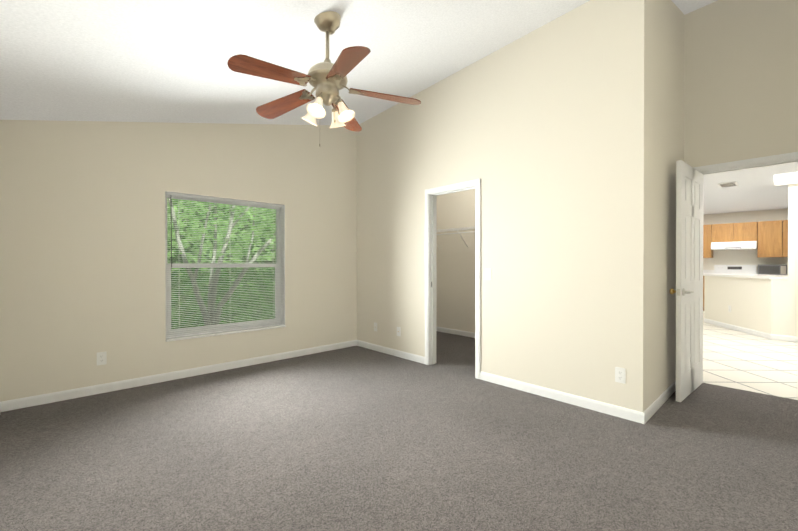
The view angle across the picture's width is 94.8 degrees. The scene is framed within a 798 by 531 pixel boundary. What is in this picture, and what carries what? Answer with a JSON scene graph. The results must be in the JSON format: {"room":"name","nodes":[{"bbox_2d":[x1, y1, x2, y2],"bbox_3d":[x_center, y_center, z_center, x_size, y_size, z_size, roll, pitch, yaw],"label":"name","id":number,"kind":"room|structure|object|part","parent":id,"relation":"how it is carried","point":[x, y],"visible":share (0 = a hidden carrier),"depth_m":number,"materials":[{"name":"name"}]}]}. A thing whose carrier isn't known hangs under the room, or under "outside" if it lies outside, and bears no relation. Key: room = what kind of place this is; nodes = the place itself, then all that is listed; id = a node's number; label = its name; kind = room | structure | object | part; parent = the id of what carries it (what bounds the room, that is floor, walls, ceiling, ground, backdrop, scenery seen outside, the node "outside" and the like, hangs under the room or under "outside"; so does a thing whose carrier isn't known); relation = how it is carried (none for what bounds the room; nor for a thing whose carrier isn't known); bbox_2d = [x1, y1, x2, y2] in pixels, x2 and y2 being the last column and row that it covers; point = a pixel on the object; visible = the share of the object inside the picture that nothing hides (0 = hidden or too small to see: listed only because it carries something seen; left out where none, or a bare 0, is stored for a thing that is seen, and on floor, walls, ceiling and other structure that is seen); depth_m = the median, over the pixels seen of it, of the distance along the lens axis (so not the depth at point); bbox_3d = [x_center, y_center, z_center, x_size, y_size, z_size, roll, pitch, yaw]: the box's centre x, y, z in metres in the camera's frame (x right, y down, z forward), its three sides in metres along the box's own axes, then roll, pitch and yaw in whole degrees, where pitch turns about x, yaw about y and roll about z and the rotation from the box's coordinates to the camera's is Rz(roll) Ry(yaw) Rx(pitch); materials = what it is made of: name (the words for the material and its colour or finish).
{"room":"empty bedroom","nodes":[
{"label":"empty bedroom","id":0,"kind":"room"},
{"bbox_2d":[0,120,356,401],"bbox_3d":[-1.358,-1.004,4.679,5.480,4.300,0.200,0,0,-43],"label":"wall","id":1,"kind":"structure","parent":0,"point":[82,248],"depth_m":3.47,"materials":[{"name":"beige paint"}]},
{"bbox_2d":[0,401,3,412],"bbox_3d":[-1.518,1.122,1.140,0.012,0.080,4.779,0,0,-43],"label":"baseboard","id":2,"kind":"structure","parent":1,"relation":"attached to","point":[1,403],"depth_m":2.89,"materials":[{"name":"white wood"}]},
{"bbox_2d":[97,352,106,364],"bbox_3d":[-2.685,0.840,3.311,0.070,0.115,0.007,0,0,-43],"label":"electrical outlet","id":3,"kind":"object","parent":1,"relation":"attached to","point":[101,358],"visible":1,"depth_m":3.31,"materials":[{"name":"white plastic"}]},
{"bbox_2d":[4,340,355,410],"bbox_3d":[-1.861,1.108,4.074,3.446,0.080,0.012,0,0,-43],"label":"baseboard","id":4,"kind":"structure","parent":1,"relation":"attached to","point":[30,401],"depth_m":3.58,"materials":[{"name":"white wood"}]},
{"bbox_2d":[165,191,284,336],"bbox_3d":[-1.923,-0.003,4.144,1.262,1.477,0.179,0,0,-43],"label":"window","id":5,"kind":"structure","parent":1,"relation":"in","point":[179,264],"depth_m":4.22,"materials":[{"name":"white plastic"}]},
{"bbox_2d":[165,192,282,337],"bbox_3d":[-1.887,-0.004,4.106,1.246,1.471,0.041,0,0,-43],"label":"window blinds","id":6,"kind":"object","parent":5,"relation":"attached to","point":[230,225],"visible":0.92,"depth_m":4.03,"materials":[{"name":"white plastic"}]},
{"bbox_2d":[166,325,285,341],"bbox_3d":[-1.898,0.745,4.121,1.262,0.020,0.152,0,0,-43],"label":"window sill","id":7,"kind":"structure","parent":1,"relation":"attached to","point":[218,333],"depth_m":4.01,"materials":[{"name":"stone"}]},
{"bbox_2d":[0,0,717,124],"bbox_3d":[0.396,-1.972,2.885,5.610,1.772,5.209,0,0,-43],"label":"ceiling","id":8,"kind":"structure","parent":0,"point":[165,61],"depth_m":2.68,"materials":[{"name":"white paint"}]},
{"bbox_2d":[227,11,420,146],"bbox_3d":[-0.509,-1.229,2.406,1.174,0.876,1.217,0,0,-43],"label":"ceiling fan","id":9,"kind":"object","parent":8,"relation":"hanging from","point":[326,79],"visible":1,"depth_m":2.37,"materials":[{"name":"wood"}]},
{"bbox_3d":[-0.755,-1.147,2.172,0.496,0.006,0.157,-9,-4,-44],"label":"blade","id":10,"kind":"part","parent":9,"relation":"part of","materials":[{"name":"brown wood"}]},
{"bbox_3d":[-0.820,-1.149,2.625,0.496,0.006,0.157,-7,-14,28],"label":"blade","id":11,"kind":"part","parent":9,"relation":"part of","materials":[{"name":"brown wood"}]},
{"label":"blade","id":12,"kind":"part","parent":9,"relation":"part of","materials":[{"name":"brown wood"}]},
{"bbox_3d":[-0.305,-1.147,2.094,0.157,0.006,0.496,-12,12,-24],"label":"blade","id":13,"kind":"part","parent":9,"relation":"part of","materials":[{"name":"brown wood"}]},
{"bbox_3d":[-0.091,-1.149,2.498,0.496,0.006,0.157,7,10,-8],"label":"blade","id":14,"kind":"part","parent":9,"relation":"part of","materials":[{"name":"brown wood"}]},
{"bbox_2d":[0,331,797,530],"bbox_3d":[0.348,1.214,2.855,5.480,0.120,5.209,0,0,-43],"label":"floor carpet","id":15,"kind":"object","parent":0,"point":[355,438],"visible":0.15,"depth_m":2.22,"materials":[{"name":"grey carpet"}]},
{"bbox_2d":[436,189,474,332],"bbox_3d":[1.827,-1.007,5.190,0.120,4.300,3.389,0,0,-43],"label":"wall","id":16,"kind":"structure","parent":0,"point":[455,281],"depth_m":6.05,"materials":[{"name":"beige paint"}]},
{"bbox_2d":[436,326,474,337],"bbox_3d":[1.778,1.103,5.155,0.012,0.080,3.389,0,0,-43],"label":"baseboard","id":17,"kind":"structure","parent":16,"relation":"attached to","point":[446,330],"depth_m":6.04,"materials":[{"name":"white wood"}]},
{"bbox_2d":[437,226,474,248],"bbox_3d":[1.131,-0.210,5.623,0.313,0.762,1.809,0,0,-43],"label":"closet shelf","id":18,"kind":"object","parent":16,"relation":"attached to","point":[454,229],"visible":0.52,"depth_m":5.77,"materials":[{"name":"white metal"}]},
{"bbox_2d":[357,0,648,411],"bbox_3d":[0.635,-1.001,3.999,0.120,4.300,3.509,0,0,-43],"label":"wall","id":19,"kind":"structure","parent":0,"point":[541,132],"depth_m":3.25,"materials":[{"name":"beige paint"}]},
{"bbox_2d":[356,340,424,363],"bbox_3d":[-0.140,1.105,4.745,0.012,0.080,1.298,0,0,-43],"label":"baseboard","id":20,"kind":"structure","parent":19,"relation":"attached to","point":[401,354],"depth_m":4.68,"materials":[{"name":"white wood"}]},
{"bbox_2d":[397,327,400,335],"bbox_3d":[-0.007,0.829,4.600,0.012,0.115,0.070,0,0,-43],"label":"jack","id":21,"kind":"object","parent":19,"relation":"attached to","point":[398,331],"visible":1,"depth_m":4.59,"materials":[{"name":"white plastic"}]},
{"bbox_2d":[425,179,480,378],"bbox_3d":[0.611,0.135,4.030,0.152,2.027,0.759,0,0,-43],"label":"trim","id":22,"kind":"structure","parent":19,"relation":"attached to","point":[431,194],"depth_m":4.22,"materials":[{"name":"white wood"}]},
{"bbox_2d":[485,268,490,279],"bbox_3d":[0.885,0.087,3.640,0.009,0.115,0.070,0,0,-43],"label":"light switch","id":23,"kind":"object","parent":19,"relation":"attached to","point":[487,273],"visible":1,"depth_m":3.64,"materials":[{"name":"white plastic"}]},
{"bbox_2d":[480,371,639,422],"bbox_3d":[1.295,1.112,3.202,0.012,0.080,1.387,0,0,-43],"label":"baseboard","id":24,"kind":"structure","parent":19,"relation":"attached to","point":[625,413],"depth_m":3.08,"materials":[{"name":"white wood"}]},
{"bbox_2d":[615,367,625,383],"bbox_3d":[1.683,0.834,2.788,0.007,0.115,0.070,0,0,-43],"label":"outlet","id":25,"kind":"object","parent":19,"relation":"attached to","point":[620,375],"visible":1,"depth_m":2.79,"materials":[{"name":"white plastic"}]},
{"bbox_2d":[647,0,684,407],"bbox_3d":[2.449,-0.998,3.373,1.684,4.300,0.120,0,0,-43],"label":"wall","id":26,"kind":"structure","parent":0,"point":[666,88],"depth_m":3.08,"materials":[{"name":"beige paint"}]},
{"bbox_2d":[640,380,675,423],"bbox_3d":[2.324,1.113,3.158,1.458,0.080,0.040,0,0,-43],"label":"baseboard","id":27,"kind":"structure","parent":26,"relation":"attached to","point":[646,415],"depth_m":2.92,"materials":[{"name":"white wood"}]},
{"bbox_2d":[669,160,702,401],"bbox_3d":[2.626,0.131,3.309,0.759,2.018,0.148,0,0,-40],"label":"door","id":28,"kind":"structure","parent":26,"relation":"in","point":[688,291],"depth_m":3.21,"materials":[{"name":"white wood"}]},
{"bbox_2d":[704,276,771,333],"bbox_3d":[6.002,0.672,6.486,0.140,0.930,1.700,0,0,12],"label":"wall","id":29,"kind":"structure","parent":0,"point":[748,301],"depth_m":6.33,"materials":[{"name":"white paint"}]},
{"bbox_2d":[704,318,769,338],"bbox_3d":[5.935,1.097,6.510,1.376,0.080,0.991,0,0,-43],"label":"baseboard","id":30,"kind":"structure","parent":29,"relation":"attached to","point":[762,334],"depth_m":6.36,"materials":[{"name":"white wood"}]},
{"bbox_2d":[770,334,797,341],"bbox_3d":[6.686,1.106,4.673,0.012,0.080,2.740,0,0,-43],"label":"baseboard","id":31,"kind":"structure","parent":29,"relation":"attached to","point":[772,336],"depth_m":5.57,"materials":[{"name":"white wood"}]},
{"bbox_2d":[684,0,797,166],"bbox_3d":[3.331,-0.998,3.224,0.120,4.300,1.300,0,0,-43],"label":"wall","id":32,"kind":"structure","parent":0,"point":[740,79],"depth_m":3.35,"materials":[{"name":"beige paint"}]},
{"bbox_2d":[693,152,797,381],"bbox_3d":[3.253,0.096,3.313,0.152,2.112,0.934,0,0,-43],"label":"door frame","id":33,"kind":"structure","parent":32,"relation":"attached to","point":[779,159],"depth_m":3.33,"materials":[{"name":"white wood"}]},
{"bbox_2d":[703,208,787,273],"bbox_3d":[8.922,-0.192,8.564,0.200,2.640,5.580,0,0,-43],"label":"wall","id":34,"kind":"structure","parent":0,"point":[737,257],"depth_m":8.96,"materials":[{"name":"white paint"}]},
{"bbox_2d":[703,224,714,257],"bbox_3d":[7.753,-0.611,9.414,0.344,0.830,0.568,0,0,-43],"label":"upper cabinet","id":35,"kind":"object","parent":34,"relation":"attached to","point":[708,230],"depth_m":9.18,"materials":[{"name":"brown wood"}]},
{"bbox_2d":[715,224,730,241],"bbox_3d":[8.066,-0.799,9.077,0.344,0.450,0.460,0,0,-43],"label":"upper cabinet","id":36,"kind":"object","parent":34,"relation":"attached to","point":[722,231],"depth_m":8.97,"materials":[{"name":"brown wood"}]},
{"bbox_2d":[731,222,758,241],"bbox_3d":[8.304,-0.798,8.821,0.344,0.450,0.460,0,0,-43],"label":"upper cabinet","id":37,"kind":"object","parent":34,"relation":"attached to","point":[745,231],"depth_m":8.68,"materials":[{"name":"brown wood"}]},
{"bbox_2d":[703,270,787,273],"bbox_3d":[8.447,0.166,8.910,0.020,0.100,3.050,0,0,-43],"label":"backsplash","id":38,"kind":"structure","parent":34,"relation":"attached to","point":[704,271],"depth_m":9.41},
{"bbox_2d":[751,220,778,256],"bbox_3d":[8.601,-0.607,8.503,0.344,0.830,0.520,0,0,-43],"label":"upper cabinet","id":39,"kind":"object","parent":34,"relation":"attached to","point":[770,237],"depth_m":8.40,"materials":[{"name":"brown wood"}]},
{"bbox_2d":[711,241,756,249],"bbox_3d":[8.127,-0.481,8.896,0.502,0.175,0.800,0,0,-43],"label":"range hood","id":40,"kind":"object","parent":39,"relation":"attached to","point":[733,245],"visible":0.94,"depth_m":8.73,"materials":[{"name":"metal"}]},
{"bbox_2d":[779,220,787,255],"bbox_3d":[8.895,-0.605,8.186,0.344,0.830,0.575,0,0,-43],"label":"upper cabinet","id":41,"kind":"object","parent":34,"relation":"attached to","point":[783,225],"depth_m":8.22,"materials":[{"name":"brown wood"}]},
{"bbox_2d":[702,311,797,399],"bbox_3d":[6.129,1.202,5.973,7.828,0.116,6.000,0,0,-43],"label":"floor","id":42,"kind":"structure","parent":0,"point":[735,359],"depth_m":4.35,"materials":[{"name":"white tile"}]},
{"bbox_2d":[714,265,755,273],"bbox_3d":[8.049,0.557,8.828,0.716,1.140,0.760,0,0,-43],"label":"stove","id":43,"kind":"object","parent":42,"relation":"on","point":[734,269],"visible":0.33,"depth_m":9.00,"materials":[{"name":"white metal"}]},
{"bbox_2d":[703,278,782,310],"bbox_3d":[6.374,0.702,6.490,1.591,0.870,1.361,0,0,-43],"label":"base cabinet","id":44,"kind":"object","parent":42,"relation":"on","point":[703,278],"depth_m":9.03,"materials":[{"name":"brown wood"}]},
{"bbox_2d":[755,274,787,277],"bbox_3d":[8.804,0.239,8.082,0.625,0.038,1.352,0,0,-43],"label":"countertop","id":45,"kind":"structure","parent":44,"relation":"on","point":[756,275],"depth_m":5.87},
{"bbox_2d":[758,265,786,274],"bbox_3d":[8.581,0.098,8.426,0.422,0.238,0.460,0,0,-43],"label":"microwave","id":46,"kind":"object","parent":45,"relation":"on","point":[773,269],"visible":0.96,"depth_m":8.28,"materials":[{"name":"metal"}]},
{"bbox_2d":[772,183,797,336],"bbox_3d":[6.782,-0.074,4.690,0.210,2.440,2.840,0,0,-43],"label":"wall pier","id":47,"kind":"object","parent":42,"relation":"on","point":[784,305],"visible":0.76,"depth_m":5.53,"materials":[{"name":"white paint"}]},
{"bbox_2d":[703,162,797,214],"bbox_3d":[6.151,-1.375,5.981,7.768,0.150,6.000,0,0,-43],"label":"ceiling","id":48,"kind":"structure","parent":0,"point":[757,189],"depth_m":6.45,"materials":[{"name":"white paint"}]},
{"bbox_2d":[717,181,738,187],"bbox_3d":[5.272,-1.290,5.875,0.400,0.017,0.220,0,0,-43],"label":"ceiling vent","id":49,"kind":"object","parent":48,"relation":"in","point":[727,184],"visible":1,"depth_m":5.83,"materials":[{"name":"metal"}]},
{"bbox_2d":[774,172,797,184],"bbox_3d":[5.940,-1.252,4.966,0.500,0.083,1.200,0,0,-43],"label":"kitchen ceiling light","id":50,"kind":"object","parent":48,"relation":"attached to","point":[785,178],"visible":1,"depth_m":5.19,"materials":[{"name":"white plastic"}]},
{"label":"outside","id":51,"kind":"structure","parent":0,"visible":0},
{"bbox_2d":[167,199,275,276],"bbox_3d":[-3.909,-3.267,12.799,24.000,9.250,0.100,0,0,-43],"label":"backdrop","id":52,"kind":"structure","parent":51,"point":[179,259],"depth_m":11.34,"materials":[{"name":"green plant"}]},
{"bbox_3d":[-6.177,1.461,12.322,24.000,0.200,17.541,0,0,-43],"label":"ground","id":53,"kind":"structure","parent":51,"visible":0},
{"bbox_2d":[167,198,275,328],"bbox_3d":[-2.718,-1.520,9.657,11.696,5.937,5.415,0,0,-43],"label":"tree","id":54,"kind":"object","parent":53,"relation":"on","point":[178,243],"depth_m":8.16,"materials":[{"name":"green plant"}]}
]}

